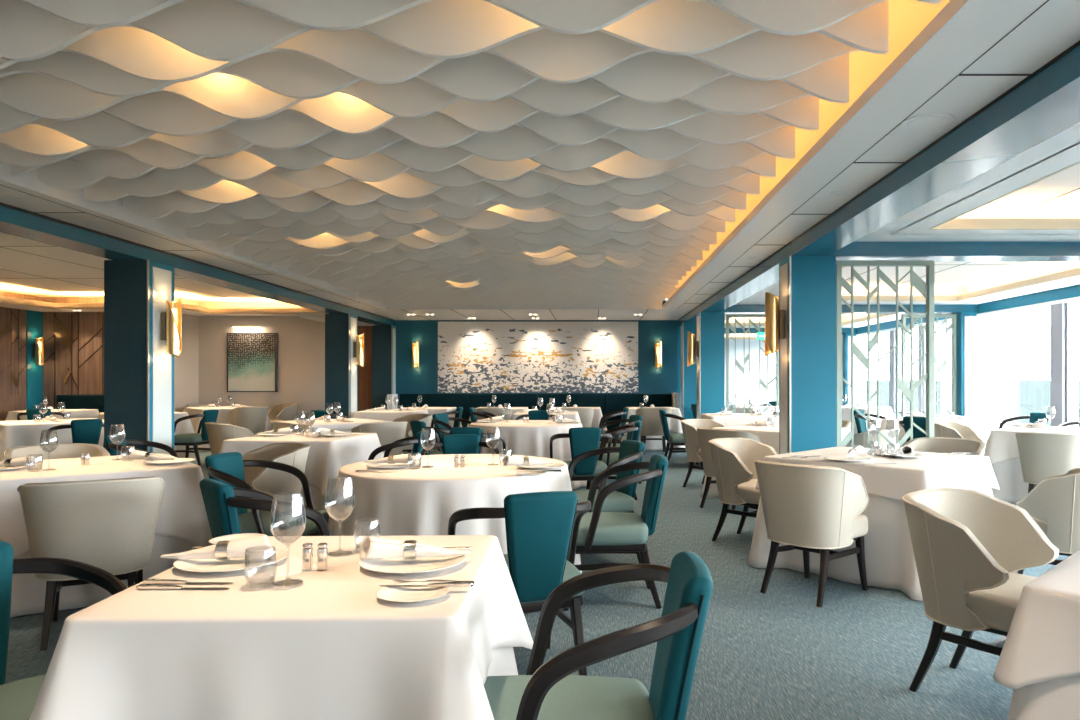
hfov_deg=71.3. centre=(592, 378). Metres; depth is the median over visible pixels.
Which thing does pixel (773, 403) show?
armchair
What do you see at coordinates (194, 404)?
barrel chair
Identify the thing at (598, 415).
tablecloth
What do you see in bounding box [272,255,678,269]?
ceiling baffle
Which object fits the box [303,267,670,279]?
ceiling baffle
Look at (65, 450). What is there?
barrel chair
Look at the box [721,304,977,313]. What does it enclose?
beam
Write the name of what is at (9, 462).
napkin
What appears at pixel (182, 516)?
tablecloth
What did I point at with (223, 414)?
tablecloth
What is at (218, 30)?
ceiling baffle
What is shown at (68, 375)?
trim
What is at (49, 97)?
ceiling baffle
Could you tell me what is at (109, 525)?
barrel chair
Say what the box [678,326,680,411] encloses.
wall
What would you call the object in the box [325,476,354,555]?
wine glass
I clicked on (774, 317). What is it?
wall sconce
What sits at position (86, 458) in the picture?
pepper shaker
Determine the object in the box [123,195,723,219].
ceiling baffle
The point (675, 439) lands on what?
armchair
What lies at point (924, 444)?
barrel chair
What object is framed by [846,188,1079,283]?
trim
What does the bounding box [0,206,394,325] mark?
beam
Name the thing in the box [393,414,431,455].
barrel chair
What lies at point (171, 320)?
wall sconce
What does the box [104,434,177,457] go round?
armchair
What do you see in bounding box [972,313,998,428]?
curtain
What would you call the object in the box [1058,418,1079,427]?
armchair
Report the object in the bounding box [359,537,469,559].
napkin
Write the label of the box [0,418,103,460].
tablecloth
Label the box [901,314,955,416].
lattice screen
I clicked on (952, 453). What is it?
table knife
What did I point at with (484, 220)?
ceiling baffle
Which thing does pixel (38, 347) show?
wall sconce
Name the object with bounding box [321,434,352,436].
dinner plate
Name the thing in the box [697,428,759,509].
barrel chair
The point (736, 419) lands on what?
tablecloth
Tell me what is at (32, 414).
armchair
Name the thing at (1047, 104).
beam
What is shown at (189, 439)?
armchair
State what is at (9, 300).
trim
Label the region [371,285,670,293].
ceiling baffle
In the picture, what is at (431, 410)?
tablecloth
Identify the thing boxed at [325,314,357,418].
column
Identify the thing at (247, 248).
ceiling baffle
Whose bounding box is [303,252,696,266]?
ceiling baffle
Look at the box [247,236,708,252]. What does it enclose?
ceiling baffle
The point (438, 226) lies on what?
ceiling baffle
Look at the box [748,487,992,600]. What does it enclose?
tablecloth
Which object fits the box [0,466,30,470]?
dinner plate
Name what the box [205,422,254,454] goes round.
barrel chair
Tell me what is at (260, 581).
tumbler
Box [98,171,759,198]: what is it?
ceiling baffle
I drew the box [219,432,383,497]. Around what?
tablecloth
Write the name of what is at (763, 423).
napkin
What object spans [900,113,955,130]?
ceiling speaker
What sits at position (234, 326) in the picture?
picture light
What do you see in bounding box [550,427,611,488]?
armchair
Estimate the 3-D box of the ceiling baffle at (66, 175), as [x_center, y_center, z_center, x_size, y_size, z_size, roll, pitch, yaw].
[-1.200,-1.366,4.738,4.600,0.349,0.026,0,0,0]
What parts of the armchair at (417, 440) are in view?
arm, arm, backrest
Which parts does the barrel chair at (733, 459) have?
leg, leg, seat, seat frame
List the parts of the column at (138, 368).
edge trim, inset panel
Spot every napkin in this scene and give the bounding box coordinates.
[0,456,36,466]
[42,415,53,419]
[50,417,63,421]
[129,450,174,460]
[160,535,274,559]
[199,404,214,406]
[234,404,249,406]
[259,427,291,433]
[315,415,329,419]
[318,428,351,434]
[336,417,353,421]
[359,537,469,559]
[364,453,413,463]
[368,407,384,410]
[399,407,416,410]
[477,416,502,420]
[501,455,553,465]
[550,416,573,420]
[554,409,572,412]
[711,411,731,414]
[742,421,767,425]
[751,411,769,414]
[845,445,864,456]
[900,446,913,454]
[901,413,924,416]
[949,414,973,419]
[1012,423,1045,427]
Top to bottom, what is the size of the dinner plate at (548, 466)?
0.018 m
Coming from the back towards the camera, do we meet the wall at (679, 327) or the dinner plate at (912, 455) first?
the wall at (679, 327)
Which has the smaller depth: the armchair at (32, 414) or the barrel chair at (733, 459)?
the barrel chair at (733, 459)
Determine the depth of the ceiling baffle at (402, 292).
10.96 m
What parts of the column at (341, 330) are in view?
edge trim, inset panel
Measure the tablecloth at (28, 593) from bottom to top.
0.750 m
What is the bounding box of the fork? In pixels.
[392,578,474,582]
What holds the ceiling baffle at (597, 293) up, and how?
attached to the ceiling at (930, 45)
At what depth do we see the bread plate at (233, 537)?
2.52 m
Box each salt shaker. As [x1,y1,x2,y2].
[80,453,84,464]
[302,543,312,569]
[454,456,458,467]
[877,445,880,455]
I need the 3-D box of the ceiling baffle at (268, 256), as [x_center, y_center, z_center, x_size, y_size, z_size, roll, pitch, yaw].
[-1.200,-1.366,7.748,4.600,0.348,0.026,0,0,0]
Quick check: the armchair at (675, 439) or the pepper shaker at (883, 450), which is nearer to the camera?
the pepper shaker at (883, 450)
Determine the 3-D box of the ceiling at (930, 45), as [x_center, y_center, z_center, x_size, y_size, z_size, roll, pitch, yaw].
[-1.150,-1.425,6.150,5.860,0.450,18.300,0,0,0]
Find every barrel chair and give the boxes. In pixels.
[3,443,109,459]
[17,476,164,650]
[186,403,221,406]
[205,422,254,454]
[228,407,267,434]
[243,442,309,511]
[267,403,296,427]
[351,421,407,454]
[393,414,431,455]
[476,408,512,419]
[559,408,593,426]
[636,408,671,454]
[681,419,726,486]
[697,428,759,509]
[708,438,777,540]
[754,460,869,607]
[842,419,850,427]
[845,428,899,449]
[899,437,985,455]
[902,488,1058,691]
[934,420,983,441]
[1015,432,1079,492]
[1017,468,1079,573]
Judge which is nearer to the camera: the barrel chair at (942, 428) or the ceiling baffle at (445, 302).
the barrel chair at (942, 428)
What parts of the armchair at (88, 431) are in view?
arm, backrest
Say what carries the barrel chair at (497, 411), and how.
on the floor
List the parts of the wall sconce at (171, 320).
plate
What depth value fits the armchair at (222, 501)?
3.30 m
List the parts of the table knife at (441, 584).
blade, handle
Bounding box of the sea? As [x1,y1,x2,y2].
[865,380,1079,427]
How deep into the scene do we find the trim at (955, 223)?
6.01 m
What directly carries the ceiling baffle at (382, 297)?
attached to the ceiling at (930, 45)
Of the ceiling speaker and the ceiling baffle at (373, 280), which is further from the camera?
the ceiling baffle at (373, 280)
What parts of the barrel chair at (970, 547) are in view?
leg, leg, seat frame, seat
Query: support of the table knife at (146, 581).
on the tablecloth at (324, 646)
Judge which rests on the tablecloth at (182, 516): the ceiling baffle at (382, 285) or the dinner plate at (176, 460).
the dinner plate at (176, 460)
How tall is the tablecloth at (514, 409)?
0.472 m
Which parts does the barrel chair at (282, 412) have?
seat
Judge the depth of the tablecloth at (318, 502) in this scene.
6.54 m
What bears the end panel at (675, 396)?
on the floor
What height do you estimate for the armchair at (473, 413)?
0.850 m
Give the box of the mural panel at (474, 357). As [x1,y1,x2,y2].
[438,322,637,392]
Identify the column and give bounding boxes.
[104,260,173,454]
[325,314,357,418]
[372,325,395,409]
[681,323,695,418]
[696,312,724,418]
[779,256,835,453]
[843,333,856,405]
[954,312,977,417]
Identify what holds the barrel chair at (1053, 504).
on the floor
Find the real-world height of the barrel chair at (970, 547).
0.816 m
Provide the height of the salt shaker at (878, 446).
0.074 m
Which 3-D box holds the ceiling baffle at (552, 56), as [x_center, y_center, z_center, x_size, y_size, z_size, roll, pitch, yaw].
[-1.200,-1.365,3.018,4.600,0.349,0.026,0,0,0]
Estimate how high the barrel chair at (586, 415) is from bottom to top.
0.816 m
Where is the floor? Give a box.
[5,450,1068,719]
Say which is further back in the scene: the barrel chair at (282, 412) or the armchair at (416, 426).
the barrel chair at (282, 412)
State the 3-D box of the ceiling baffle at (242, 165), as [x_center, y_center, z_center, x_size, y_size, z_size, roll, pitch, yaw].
[-1.200,-1.365,4.523,4.600,0.349,0.026,0,0,0]
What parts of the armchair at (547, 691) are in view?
seat, arm, arm, backrest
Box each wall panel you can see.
[26,310,42,409]
[54,317,71,350]
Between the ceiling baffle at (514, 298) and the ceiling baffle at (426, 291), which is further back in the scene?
the ceiling baffle at (514, 298)
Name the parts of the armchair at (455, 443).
arm, backrest, arm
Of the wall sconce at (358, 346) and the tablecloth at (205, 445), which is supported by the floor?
the tablecloth at (205, 445)
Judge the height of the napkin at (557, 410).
0.068 m
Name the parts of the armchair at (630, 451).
arm, seat, arm, backrest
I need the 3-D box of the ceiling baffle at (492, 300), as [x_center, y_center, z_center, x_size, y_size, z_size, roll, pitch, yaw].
[-1.200,-1.365,12.048,4.600,0.349,0.026,0,0,0]
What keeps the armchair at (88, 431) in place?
on the floor
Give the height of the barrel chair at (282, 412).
0.816 m
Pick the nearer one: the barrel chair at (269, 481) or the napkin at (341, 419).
the barrel chair at (269, 481)
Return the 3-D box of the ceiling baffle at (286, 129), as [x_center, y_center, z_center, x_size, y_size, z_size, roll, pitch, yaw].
[-1.200,-1.365,3.878,4.600,0.349,0.026,0,0,0]
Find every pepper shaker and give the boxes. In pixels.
[84,453,89,464]
[317,543,327,569]
[460,456,464,467]
[881,446,885,456]
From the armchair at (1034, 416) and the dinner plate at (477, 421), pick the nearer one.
the dinner plate at (477, 421)
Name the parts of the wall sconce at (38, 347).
plate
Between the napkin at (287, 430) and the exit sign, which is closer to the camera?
the napkin at (287, 430)
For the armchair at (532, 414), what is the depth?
10.88 m
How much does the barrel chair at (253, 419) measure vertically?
0.816 m
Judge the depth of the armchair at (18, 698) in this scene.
2.09 m
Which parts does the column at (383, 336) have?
edge trim, inset panel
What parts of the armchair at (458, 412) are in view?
arm, backrest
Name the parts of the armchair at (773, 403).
backrest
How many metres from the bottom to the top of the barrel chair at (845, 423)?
0.816 m
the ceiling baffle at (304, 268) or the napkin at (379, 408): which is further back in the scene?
the napkin at (379, 408)
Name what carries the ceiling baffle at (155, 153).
attached to the ceiling at (930, 45)
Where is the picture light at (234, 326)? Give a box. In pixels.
[232,325,259,329]
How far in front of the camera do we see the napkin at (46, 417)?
9.80 m
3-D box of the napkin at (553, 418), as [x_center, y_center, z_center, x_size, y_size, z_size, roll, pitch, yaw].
[-0.365,0.491,9.275,0.319,0.068,0.074,0,0,-19]
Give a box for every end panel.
[387,394,396,409]
[672,393,679,408]
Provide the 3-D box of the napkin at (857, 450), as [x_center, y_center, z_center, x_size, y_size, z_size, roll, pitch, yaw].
[1.750,0.491,5.066,0.074,0.068,0.319,0,0,38]
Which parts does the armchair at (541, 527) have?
arm, backrest, seat, seat frame, leg, arm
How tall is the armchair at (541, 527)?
0.850 m
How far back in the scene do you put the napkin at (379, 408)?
12.74 m
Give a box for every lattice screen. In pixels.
[726,314,778,415]
[836,260,933,449]
[842,334,842,405]
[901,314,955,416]
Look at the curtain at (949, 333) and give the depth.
12.88 m
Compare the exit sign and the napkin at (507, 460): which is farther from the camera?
the exit sign
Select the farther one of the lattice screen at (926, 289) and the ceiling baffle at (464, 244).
the ceiling baffle at (464, 244)
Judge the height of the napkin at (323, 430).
0.068 m
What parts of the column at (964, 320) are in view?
inset panel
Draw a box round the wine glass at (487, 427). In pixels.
[486,427,499,464]
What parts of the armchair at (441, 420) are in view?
backrest, arm, arm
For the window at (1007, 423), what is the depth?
11.12 m
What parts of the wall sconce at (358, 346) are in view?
plate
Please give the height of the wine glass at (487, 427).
0.236 m
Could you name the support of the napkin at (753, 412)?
on the tablecloth at (736, 419)
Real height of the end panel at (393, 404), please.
1.000 m
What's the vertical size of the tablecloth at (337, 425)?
0.472 m
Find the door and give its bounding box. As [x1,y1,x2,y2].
[311,339,324,419]
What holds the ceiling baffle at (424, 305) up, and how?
attached to the ceiling at (930, 45)
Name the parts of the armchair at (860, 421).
backrest, arm, arm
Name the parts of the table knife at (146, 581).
handle, blade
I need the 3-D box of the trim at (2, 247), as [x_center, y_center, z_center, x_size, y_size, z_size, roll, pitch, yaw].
[-7.020,-1.559,5.650,5.360,0.004,17.300,0,0,0]
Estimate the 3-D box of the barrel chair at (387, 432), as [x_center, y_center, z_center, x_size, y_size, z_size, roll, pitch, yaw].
[-2.521,0.898,8.791,0.629,0.816,0.630,0,0,45]
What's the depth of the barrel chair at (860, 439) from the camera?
7.30 m
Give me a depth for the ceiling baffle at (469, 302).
12.25 m
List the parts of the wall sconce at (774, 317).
plate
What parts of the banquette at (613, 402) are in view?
backrest, backrest, seat, backrest, backrest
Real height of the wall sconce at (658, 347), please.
0.579 m
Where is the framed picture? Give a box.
[227,333,277,391]
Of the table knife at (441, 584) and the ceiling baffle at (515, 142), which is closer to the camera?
the table knife at (441, 584)
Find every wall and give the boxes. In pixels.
[0,291,41,420]
[42,297,103,408]
[174,298,198,411]
[199,301,677,419]
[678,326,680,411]
[893,413,1011,427]
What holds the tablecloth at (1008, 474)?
on the floor
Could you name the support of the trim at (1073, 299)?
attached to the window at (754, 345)
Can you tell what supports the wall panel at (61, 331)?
attached to the wall at (90, 323)
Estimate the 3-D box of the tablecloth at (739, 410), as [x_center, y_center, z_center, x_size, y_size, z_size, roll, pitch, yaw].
[3.002,0.756,14.698,1.329,0.432,1.335,0,0,45]
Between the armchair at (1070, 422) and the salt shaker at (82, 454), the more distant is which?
the armchair at (1070, 422)
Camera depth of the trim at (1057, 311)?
10.06 m
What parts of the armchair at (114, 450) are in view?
backrest, arm, arm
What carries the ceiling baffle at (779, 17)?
attached to the ceiling at (930, 45)
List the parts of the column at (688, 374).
inset panel, edge trim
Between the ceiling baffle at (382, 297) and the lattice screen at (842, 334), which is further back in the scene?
the lattice screen at (842, 334)
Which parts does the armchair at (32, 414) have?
arm, backrest, arm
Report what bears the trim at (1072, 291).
attached to the window at (754, 345)
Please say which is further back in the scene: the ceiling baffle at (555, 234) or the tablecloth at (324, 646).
the ceiling baffle at (555, 234)
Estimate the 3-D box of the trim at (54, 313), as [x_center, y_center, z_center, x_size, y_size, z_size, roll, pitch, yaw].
[-9.933,-0.030,14.294,1.193,2.460,0.013,0,0,0]
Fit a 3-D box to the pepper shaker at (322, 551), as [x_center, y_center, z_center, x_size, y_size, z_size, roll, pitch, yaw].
[-0.765,0.502,2.120,0.025,0.074,0.025,0,0,-4]
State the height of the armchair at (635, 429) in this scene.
0.850 m
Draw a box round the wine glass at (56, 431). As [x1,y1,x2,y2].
[40,431,57,470]
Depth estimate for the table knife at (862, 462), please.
4.75 m
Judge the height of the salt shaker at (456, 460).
0.074 m
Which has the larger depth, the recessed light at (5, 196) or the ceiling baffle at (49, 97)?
the recessed light at (5, 196)
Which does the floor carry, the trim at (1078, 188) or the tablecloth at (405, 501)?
the tablecloth at (405, 501)
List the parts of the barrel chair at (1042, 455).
leg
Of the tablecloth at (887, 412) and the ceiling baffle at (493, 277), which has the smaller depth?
the ceiling baffle at (493, 277)
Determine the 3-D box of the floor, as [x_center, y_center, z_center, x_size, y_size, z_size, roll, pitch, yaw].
[-2.150,1.350,10.200,17.300,0.100,26.800,0,0,0]
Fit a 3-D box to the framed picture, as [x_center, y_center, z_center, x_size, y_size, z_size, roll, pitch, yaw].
[-6.936,-0.337,15.275,1.020,1.204,0.050,0,0,0]
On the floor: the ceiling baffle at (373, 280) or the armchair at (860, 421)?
the armchair at (860, 421)
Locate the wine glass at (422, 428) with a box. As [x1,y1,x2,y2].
[421,428,434,466]
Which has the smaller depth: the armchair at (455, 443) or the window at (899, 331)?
the armchair at (455, 443)
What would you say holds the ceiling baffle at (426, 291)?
attached to the ceiling at (930, 45)
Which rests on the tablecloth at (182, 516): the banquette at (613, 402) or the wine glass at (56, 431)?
the wine glass at (56, 431)
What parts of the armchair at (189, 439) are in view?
arm, seat, seat frame, leg, arm, backrest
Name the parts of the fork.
handle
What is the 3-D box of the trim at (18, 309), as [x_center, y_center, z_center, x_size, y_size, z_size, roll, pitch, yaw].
[-10.497,-0.493,13.543,0.012,1.572,0.799,0,0,0]
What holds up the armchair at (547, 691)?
on the floor
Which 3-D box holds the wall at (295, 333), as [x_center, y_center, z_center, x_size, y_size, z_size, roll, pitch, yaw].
[-3.155,-0.200,15.375,9.770,3.000,0.150,0,0,0]
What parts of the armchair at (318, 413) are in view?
backrest, arm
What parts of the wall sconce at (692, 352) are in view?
plate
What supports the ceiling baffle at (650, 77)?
attached to the ceiling at (930, 45)
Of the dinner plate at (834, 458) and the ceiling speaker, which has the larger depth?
the dinner plate at (834, 458)
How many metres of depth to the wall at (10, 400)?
13.57 m
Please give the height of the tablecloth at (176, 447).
0.750 m
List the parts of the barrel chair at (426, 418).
seat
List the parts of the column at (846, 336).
inset panel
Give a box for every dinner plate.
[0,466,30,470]
[143,458,195,464]
[173,548,286,571]
[257,434,287,436]
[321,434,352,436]
[359,554,464,573]
[366,463,415,468]
[477,421,499,422]
[516,463,563,469]
[553,421,575,422]
[823,456,870,461]
[884,452,927,457]
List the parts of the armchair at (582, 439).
arm, seat frame, seat, backrest, arm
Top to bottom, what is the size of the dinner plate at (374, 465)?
0.018 m
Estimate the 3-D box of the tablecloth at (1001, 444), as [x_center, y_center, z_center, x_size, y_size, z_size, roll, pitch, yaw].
[5.002,0.731,7.949,1.368,0.382,1.374,0,0,45]
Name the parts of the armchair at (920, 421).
arm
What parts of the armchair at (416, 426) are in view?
backrest, arm, seat, arm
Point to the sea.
(1015, 397)
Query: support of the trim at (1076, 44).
attached to the wall at (679, 327)
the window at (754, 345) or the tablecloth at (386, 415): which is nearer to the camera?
the tablecloth at (386, 415)
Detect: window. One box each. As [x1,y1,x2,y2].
[725,341,775,405]
[898,327,916,414]
[998,306,1048,425]
[1065,301,1079,426]
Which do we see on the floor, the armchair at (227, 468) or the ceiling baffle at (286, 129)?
the armchair at (227, 468)
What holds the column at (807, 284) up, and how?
on the floor
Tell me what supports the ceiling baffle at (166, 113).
attached to the ceiling at (930, 45)
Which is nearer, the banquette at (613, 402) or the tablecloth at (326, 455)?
the tablecloth at (326, 455)
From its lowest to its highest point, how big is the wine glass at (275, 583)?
0.236 m
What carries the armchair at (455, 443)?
on the floor
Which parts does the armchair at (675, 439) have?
backrest, leg, leg, arm, seat frame, seat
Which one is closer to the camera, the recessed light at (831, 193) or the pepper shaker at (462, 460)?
the pepper shaker at (462, 460)
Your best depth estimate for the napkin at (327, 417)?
9.79 m
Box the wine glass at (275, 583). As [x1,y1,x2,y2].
[270,492,305,585]
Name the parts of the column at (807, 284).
inset panel, edge trim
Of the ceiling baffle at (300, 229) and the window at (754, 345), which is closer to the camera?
the ceiling baffle at (300, 229)
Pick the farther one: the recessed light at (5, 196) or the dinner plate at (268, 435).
the dinner plate at (268, 435)
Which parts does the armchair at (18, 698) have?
backrest, seat, arm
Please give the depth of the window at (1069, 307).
9.85 m
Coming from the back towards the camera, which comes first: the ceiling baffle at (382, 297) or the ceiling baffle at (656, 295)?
the ceiling baffle at (382, 297)
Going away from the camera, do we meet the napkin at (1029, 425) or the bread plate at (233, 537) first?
the bread plate at (233, 537)
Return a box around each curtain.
[854,335,865,405]
[941,320,951,416]
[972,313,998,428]
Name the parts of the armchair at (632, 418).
seat, arm, arm, backrest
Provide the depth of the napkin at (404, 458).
4.60 m
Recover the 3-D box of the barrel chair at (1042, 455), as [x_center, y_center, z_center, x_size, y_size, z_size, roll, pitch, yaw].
[4.345,0.898,7.068,0.630,0.816,0.629,0,0,38]
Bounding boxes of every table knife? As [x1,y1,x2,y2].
[136,584,229,588]
[143,579,233,583]
[356,470,375,471]
[380,582,473,586]
[443,547,471,550]
[521,470,561,471]
[862,462,889,463]
[932,453,964,454]
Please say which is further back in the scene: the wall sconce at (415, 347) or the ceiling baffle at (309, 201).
the wall sconce at (415, 347)
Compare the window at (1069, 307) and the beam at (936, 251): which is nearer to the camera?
the beam at (936, 251)
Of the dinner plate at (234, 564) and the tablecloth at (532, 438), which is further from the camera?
the tablecloth at (532, 438)
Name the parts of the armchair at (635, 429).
seat, arm, arm, backrest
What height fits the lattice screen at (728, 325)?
2.354 m
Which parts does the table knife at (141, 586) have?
handle, blade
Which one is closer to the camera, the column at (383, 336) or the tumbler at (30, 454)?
the tumbler at (30, 454)
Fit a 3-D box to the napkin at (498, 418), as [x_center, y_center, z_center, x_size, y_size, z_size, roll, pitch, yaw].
[-1.273,0.491,9.286,0.319,0.068,0.074,0,0,1]
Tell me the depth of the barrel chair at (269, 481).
5.43 m
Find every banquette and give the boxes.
[56,395,103,412]
[400,394,671,443]
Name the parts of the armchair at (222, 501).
backrest, arm, arm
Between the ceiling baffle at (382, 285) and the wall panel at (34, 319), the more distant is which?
the wall panel at (34, 319)
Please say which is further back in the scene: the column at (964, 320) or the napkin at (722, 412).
the column at (964, 320)
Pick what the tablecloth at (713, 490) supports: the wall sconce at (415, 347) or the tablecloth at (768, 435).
the tablecloth at (768, 435)
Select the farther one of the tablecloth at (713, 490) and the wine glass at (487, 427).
the tablecloth at (713, 490)
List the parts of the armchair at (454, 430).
backrest, arm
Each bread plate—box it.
[209,533,267,543]
[376,582,448,602]
[515,471,546,475]
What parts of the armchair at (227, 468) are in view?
backrest, arm, arm, seat, seat frame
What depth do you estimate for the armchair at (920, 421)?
9.11 m
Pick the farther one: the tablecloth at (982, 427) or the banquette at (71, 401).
the banquette at (71, 401)
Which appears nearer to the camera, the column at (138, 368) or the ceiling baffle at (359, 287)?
the column at (138, 368)
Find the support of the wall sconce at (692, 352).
attached to the column at (710, 326)
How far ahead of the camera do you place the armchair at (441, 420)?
9.85 m
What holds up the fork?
on the tablecloth at (324, 646)
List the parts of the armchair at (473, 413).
backrest, arm, arm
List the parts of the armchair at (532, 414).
arm, backrest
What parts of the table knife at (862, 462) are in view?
handle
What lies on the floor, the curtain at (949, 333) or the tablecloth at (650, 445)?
the tablecloth at (650, 445)
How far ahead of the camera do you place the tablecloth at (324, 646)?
1.70 m
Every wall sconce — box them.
[32,335,43,365]
[161,296,181,356]
[353,333,363,366]
[412,340,418,368]
[655,340,661,368]
[687,331,697,366]
[765,292,784,355]
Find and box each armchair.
[0,541,127,719]
[17,408,64,419]
[46,419,103,446]
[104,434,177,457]
[174,409,218,467]
[199,479,330,544]
[205,452,328,535]
[310,410,349,419]
[368,430,428,459]
[410,420,449,454]
[421,434,498,454]
[428,407,462,450]
[432,413,472,450]
[442,427,505,453]
[448,491,590,675]
[469,407,496,422]
[484,551,712,719]
[515,410,556,419]
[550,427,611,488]
[563,454,667,610]
[568,440,644,512]
[586,420,641,499]
[599,407,628,443]
[599,415,642,483]
[659,409,702,466]
[690,404,695,418]
[760,401,775,405]
[854,409,886,432]
[899,416,925,441]
[999,412,1048,428]
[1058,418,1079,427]
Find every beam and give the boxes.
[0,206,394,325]
[678,45,1079,325]
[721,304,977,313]
[725,328,856,333]
[827,242,1079,260]
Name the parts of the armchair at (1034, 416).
arm, backrest, arm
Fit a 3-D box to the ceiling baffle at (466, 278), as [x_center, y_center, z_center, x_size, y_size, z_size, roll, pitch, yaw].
[-1.200,-1.366,9.468,4.600,0.348,0.026,0,0,0]
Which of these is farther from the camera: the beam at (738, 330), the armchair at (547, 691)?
the beam at (738, 330)
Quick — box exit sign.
[757,327,764,339]
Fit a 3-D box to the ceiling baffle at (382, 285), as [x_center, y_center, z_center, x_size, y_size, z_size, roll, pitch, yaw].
[-1.200,-1.365,10.113,4.600,0.349,0.026,0,0,0]
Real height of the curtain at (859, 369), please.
2.270 m
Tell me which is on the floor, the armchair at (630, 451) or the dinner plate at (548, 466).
the armchair at (630, 451)
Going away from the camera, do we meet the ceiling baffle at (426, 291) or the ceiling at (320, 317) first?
the ceiling baffle at (426, 291)
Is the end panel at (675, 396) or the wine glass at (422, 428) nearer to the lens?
the wine glass at (422, 428)
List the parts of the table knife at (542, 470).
handle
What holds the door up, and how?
in the wall at (295, 333)
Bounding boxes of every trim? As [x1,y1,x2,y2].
[0,0,1048,319]
[0,40,1079,320]
[0,296,324,313]
[0,309,26,394]
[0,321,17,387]
[2,247,222,296]
[43,313,102,408]
[64,370,70,383]
[725,161,1079,339]
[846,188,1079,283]
[856,296,1079,335]
[857,285,1079,333]
[889,302,1077,427]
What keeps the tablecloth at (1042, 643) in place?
on the tablecloth at (1059, 699)
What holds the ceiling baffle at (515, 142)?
attached to the ceiling at (930, 45)
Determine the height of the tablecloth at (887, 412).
0.432 m
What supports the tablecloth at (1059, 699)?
on the floor
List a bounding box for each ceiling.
[0,0,1079,319]
[0,232,320,315]
[300,313,372,325]
[725,123,1079,340]
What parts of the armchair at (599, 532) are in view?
seat frame, seat, arm, arm, leg, leg, backrest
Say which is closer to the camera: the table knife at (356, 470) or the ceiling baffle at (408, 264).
the table knife at (356, 470)
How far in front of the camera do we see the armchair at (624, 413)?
11.82 m
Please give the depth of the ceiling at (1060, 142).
6.22 m
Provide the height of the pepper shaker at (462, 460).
0.074 m
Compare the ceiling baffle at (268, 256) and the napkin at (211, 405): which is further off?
the napkin at (211, 405)
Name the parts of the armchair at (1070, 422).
arm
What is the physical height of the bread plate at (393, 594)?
0.014 m
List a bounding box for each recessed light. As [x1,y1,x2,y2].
[3,195,21,198]
[830,191,845,194]
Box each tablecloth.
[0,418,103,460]
[0,453,213,556]
[5,409,98,420]
[10,535,195,617]
[29,535,533,719]
[98,411,194,433]
[174,445,194,458]
[183,406,271,432]
[193,428,264,451]
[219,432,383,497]
[272,418,402,453]
[298,486,332,513]
[328,454,581,572]
[352,410,430,426]
[396,407,461,426]
[467,407,527,426]
[469,420,586,489]
[487,647,517,676]
[510,411,581,423]
[549,407,606,429]
[621,431,684,450]
[624,407,682,435]
[700,414,778,426]
[701,476,718,496]
[712,424,850,453]
[725,405,775,414]
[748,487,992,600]
[755,446,998,501]
[842,406,894,429]
[850,425,879,433]
[879,417,995,440]
[984,426,1079,464]
[992,458,1028,503]
[993,550,1079,689]
[1007,676,1079,719]
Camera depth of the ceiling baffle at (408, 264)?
8.38 m
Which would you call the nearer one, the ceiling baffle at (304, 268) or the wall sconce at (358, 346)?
the ceiling baffle at (304, 268)
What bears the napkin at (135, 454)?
on the dinner plate at (176, 460)
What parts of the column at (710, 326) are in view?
inset panel, edge trim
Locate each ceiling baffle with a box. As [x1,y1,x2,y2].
[0,0,888,61]
[0,26,862,83]
[0,51,848,103]
[0,73,809,120]
[0,92,818,135]
[0,124,794,160]
[0,138,764,171]
[11,149,775,181]
[20,0,885,35]
[29,109,788,148]
[37,160,750,190]
[84,179,734,206]
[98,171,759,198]
[105,190,746,212]
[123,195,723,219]
[157,210,713,230]
[186,220,704,240]
[188,204,734,225]
[206,218,724,235]
[211,233,694,249]
[234,240,690,256]
[239,227,716,244]
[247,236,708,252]
[254,248,683,263]
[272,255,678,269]
[280,245,702,260]
[288,261,674,274]
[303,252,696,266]
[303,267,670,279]
[306,258,690,271]
[320,274,667,284]
[322,276,677,286]
[327,279,663,288]
[333,282,674,290]
[337,271,681,282]
[340,283,659,292]
[341,266,686,277]
[353,289,667,297]
[358,290,655,298]
[359,287,656,295]
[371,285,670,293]
[371,293,651,301]
[380,297,650,304]
[382,299,647,306]
[389,293,664,300]
[402,295,662,302]
[409,298,659,305]
[412,302,657,308]
[687,0,941,3]
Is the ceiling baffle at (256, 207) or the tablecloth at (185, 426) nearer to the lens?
the ceiling baffle at (256, 207)
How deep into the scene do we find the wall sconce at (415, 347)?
15.16 m
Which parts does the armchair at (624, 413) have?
arm, arm, backrest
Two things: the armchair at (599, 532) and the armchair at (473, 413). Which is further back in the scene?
the armchair at (473, 413)
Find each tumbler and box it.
[26,454,42,471]
[243,545,276,587]
[353,518,379,552]
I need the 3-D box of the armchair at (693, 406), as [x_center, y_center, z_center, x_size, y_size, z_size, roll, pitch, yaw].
[2.115,0.880,13.915,0.612,0.850,0.636,0,0,45]
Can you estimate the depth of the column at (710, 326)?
12.07 m
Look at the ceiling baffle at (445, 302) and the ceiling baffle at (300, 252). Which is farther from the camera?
the ceiling baffle at (445, 302)
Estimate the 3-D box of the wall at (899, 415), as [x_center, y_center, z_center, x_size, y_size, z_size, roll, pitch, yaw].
[6.300,1.000,10.200,0.200,0.601,26.400,0,0,0]
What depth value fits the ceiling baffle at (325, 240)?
6.88 m
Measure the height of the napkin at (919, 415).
0.068 m
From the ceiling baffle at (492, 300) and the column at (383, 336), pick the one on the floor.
the column at (383, 336)
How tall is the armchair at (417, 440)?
0.850 m
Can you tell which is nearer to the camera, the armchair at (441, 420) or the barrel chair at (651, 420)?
the armchair at (441, 420)

